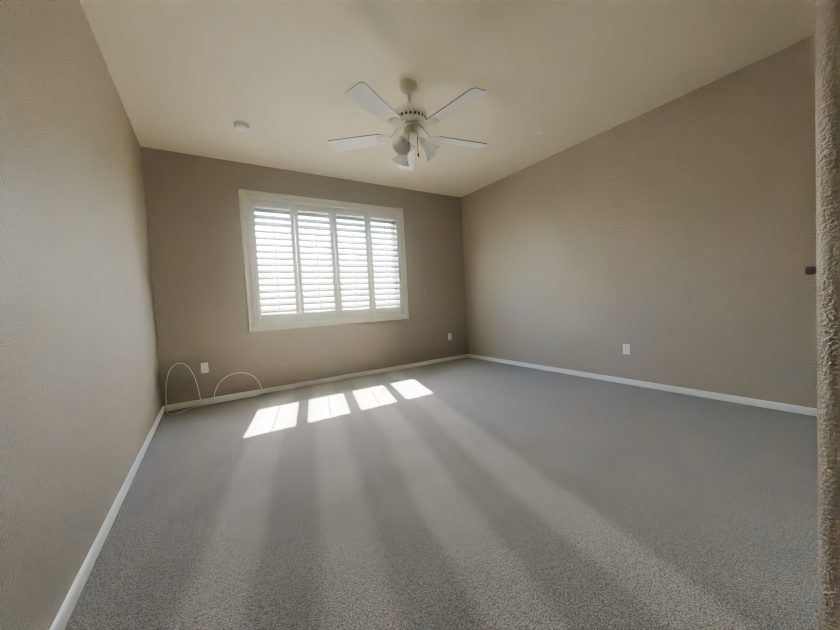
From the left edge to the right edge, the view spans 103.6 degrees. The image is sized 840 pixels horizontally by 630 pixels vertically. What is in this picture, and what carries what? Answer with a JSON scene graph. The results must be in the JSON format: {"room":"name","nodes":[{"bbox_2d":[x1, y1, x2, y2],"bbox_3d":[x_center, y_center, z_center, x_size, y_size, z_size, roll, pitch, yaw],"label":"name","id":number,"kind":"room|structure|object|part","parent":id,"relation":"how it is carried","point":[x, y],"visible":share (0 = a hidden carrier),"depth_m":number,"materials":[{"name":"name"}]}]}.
{"room":"empty bedroom","nodes":[
{"label":"empty bedroom","id":0,"kind":"room"},
{"bbox_2d":[0,0,162,629],"bbox_3d":[-1.147,-0.334,0.769,0.100,2.740,6.560,-5,3,-32],"label":"wall","id":1,"kind":"structure","parent":0,"point":[81,404],"depth_m":1.30,"materials":[{"name":"beige paint"}]},
{"bbox_2d":[50,406,165,629],"bbox_3d":[-1.011,1.000,0.828,0.012,0.058,6.300,-5,3,-32],"label":"baseboard","id":2,"kind":"structure","parent":1,"relation":"attached to","point":[60,622],"depth_m":1.41,"materials":[{"name":"white paint"}]},
{"bbox_2d":[140,147,467,405],"bbox_3d":[-1.048,-0.495,4.626,4.220,2.740,0.160,-5,3,-32],"label":"wall","id":3,"kind":"structure","parent":0,"point":[195,248],"depth_m":3.88,"materials":[{"name":"beige paint"}]},
{"bbox_2d":[201,362,208,372],"bbox_3d":[-2.397,0.588,3.678,0.070,0.114,0.017,-5,3,-32],"label":"electrical outlet","id":4,"kind":"object","parent":3,"relation":"attached to","point":[204,368],"visible":1,"depth_m":3.67,"materials":[{"name":"white plastic"}]},
{"bbox_2d":[164,354,469,410],"bbox_3d":[-0.926,0.843,4.610,4.170,0.058,0.012,-5,3,-32],"label":"baseboard","id":5,"kind":"structure","parent":3,"relation":"attached to","point":[301,384],"depth_m":4.28,"materials":[{"name":"white paint"}]},
{"bbox_2d":[238,189,408,331],"bbox_3d":[-1.165,-0.704,4.492,2.195,1.670,0.187,-5,3,-32],"label":"window shutters","id":6,"kind":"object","parent":3,"relation":"in","point":[251,202],"depth_m":4.33,"materials":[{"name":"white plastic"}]},
{"bbox_3d":[-1.765,-0.653,4.041,0.496,1.472,0.071,-5,3,-32],"label":"shutter panel","id":7,"kind":"part","parent":6,"relation":"part of","materials":[{"name":"white wood"}]},
{"bbox_3d":[-1.344,-0.687,4.309,0.496,1.472,0.071,-5,3,-32],"label":"shutter panel","id":8,"kind":"part","parent":6,"relation":"part of","materials":[{"name":"white wood"}]},
{"bbox_3d":[-0.923,-0.720,4.577,0.496,1.472,0.071,-5,3,-32],"label":"shutter panel","id":9,"kind":"part","parent":6,"relation":"part of","materials":[{"name":"white wood"}]},
{"bbox_3d":[-0.502,-0.753,4.846,0.496,1.472,0.071,-5,3,-32],"label":"shutter panel","id":10,"kind":"part","parent":6,"relation":"part of","materials":[{"name":"white wood"}]},
{"bbox_2d":[64,357,817,629],"bbox_3d":[0.747,0.928,1.984,4.420,0.080,6.560,-5,3,-32],"label":"floor","id":11,"kind":"structure","parent":0,"point":[468,493],"depth_m":1.56,"materials":[{"name":"carpet"}]},
{"bbox_2d":[165,363,265,414],"bbox_3d":[-2.224,0.735,3.639,0.967,0.490,0.243,-5,3,-32],"label":"cord","id":12,"kind":"object","parent":11,"relation":"on","point":[230,399],"visible":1,"depth_m":3.64,"materials":[{"name":"white plastic"}]},
{"bbox_2d":[80,0,814,197],"bbox_3d":[0.596,-1.885,1.870,4.420,0.080,6.560,-5,3,-32],"label":"ceiling","id":13,"kind":"structure","parent":0,"point":[200,77],"depth_m":2.47,"materials":[{"name":"beige paint"}]},
{"bbox_2d":[233,121,249,131],"bbox_3d":[-1.660,-1.750,3.078,0.136,0.045,0.136,-5,3,-32],"label":"smoke detector","id":14,"kind":"object","parent":13,"relation":"attached to","point":[242,126],"visible":1,"depth_m":3.04,"materials":[{"name":"white plastic"}]},
{"bbox_2d":[328,79,486,170],"bbox_3d":[-0.042,-1.544,2.647,1.343,0.596,1.347,-5,3,-32],"label":"ceiling fan","id":15,"kind":"object","parent":13,"relation":"hanging from","point":[410,119],"visible":1,"depth_m":2.56,"materials":[{"name":"white metal"}]},
{"bbox_2d":[461,35,816,407],"bbox_3d":[1.933,-0.628,3.957,0.100,2.740,4.490,-5,3,-32],"label":"wall","id":16,"kind":"structure","parent":0,"point":[672,243],"depth_m":3.12,"materials":[{"name":"beige paint"}]},
{"bbox_2d":[623,344,629,354],"bbox_3d":[2.215,0.365,3.545,0.017,0.114,0.070,-5,3,-32],"label":"outlet","id":17,"kind":"object","parent":16,"relation":"attached to","point":[626,348],"visible":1,"depth_m":3.54,"materials":[{"name":"white plastic"}]},
{"bbox_2d":[470,354,816,416],"bbox_3d":[1.974,0.713,3.956,0.012,0.058,4.230,-5,3,-32],"label":"baseboard","id":18,"kind":"structure","parent":16,"relation":"attached to","point":[712,395],"depth_m":3.17,"materials":[{"name":"white paint"}]},
{"bbox_2d":[815,0,839,629],"bbox_3d":[1.042,-0.453,0.788,0.280,2.740,0.100,-5,3,-32],"label":"wall","id":19,"kind":"structure","parent":0,"point":[827,65],"depth_m":0.76,"materials":[{"name":"beige paint"}]},
{"bbox_2d":[805,266,815,274],"bbox_3d":[1.487,-0.129,1.147,0.769,2.001,0.104,-5,3,-32],"label":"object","id":20,"kind":"structure","parent":19,"relation":"in","point":[810,270],"depth_m":1.00,"materials":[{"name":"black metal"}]}
]}

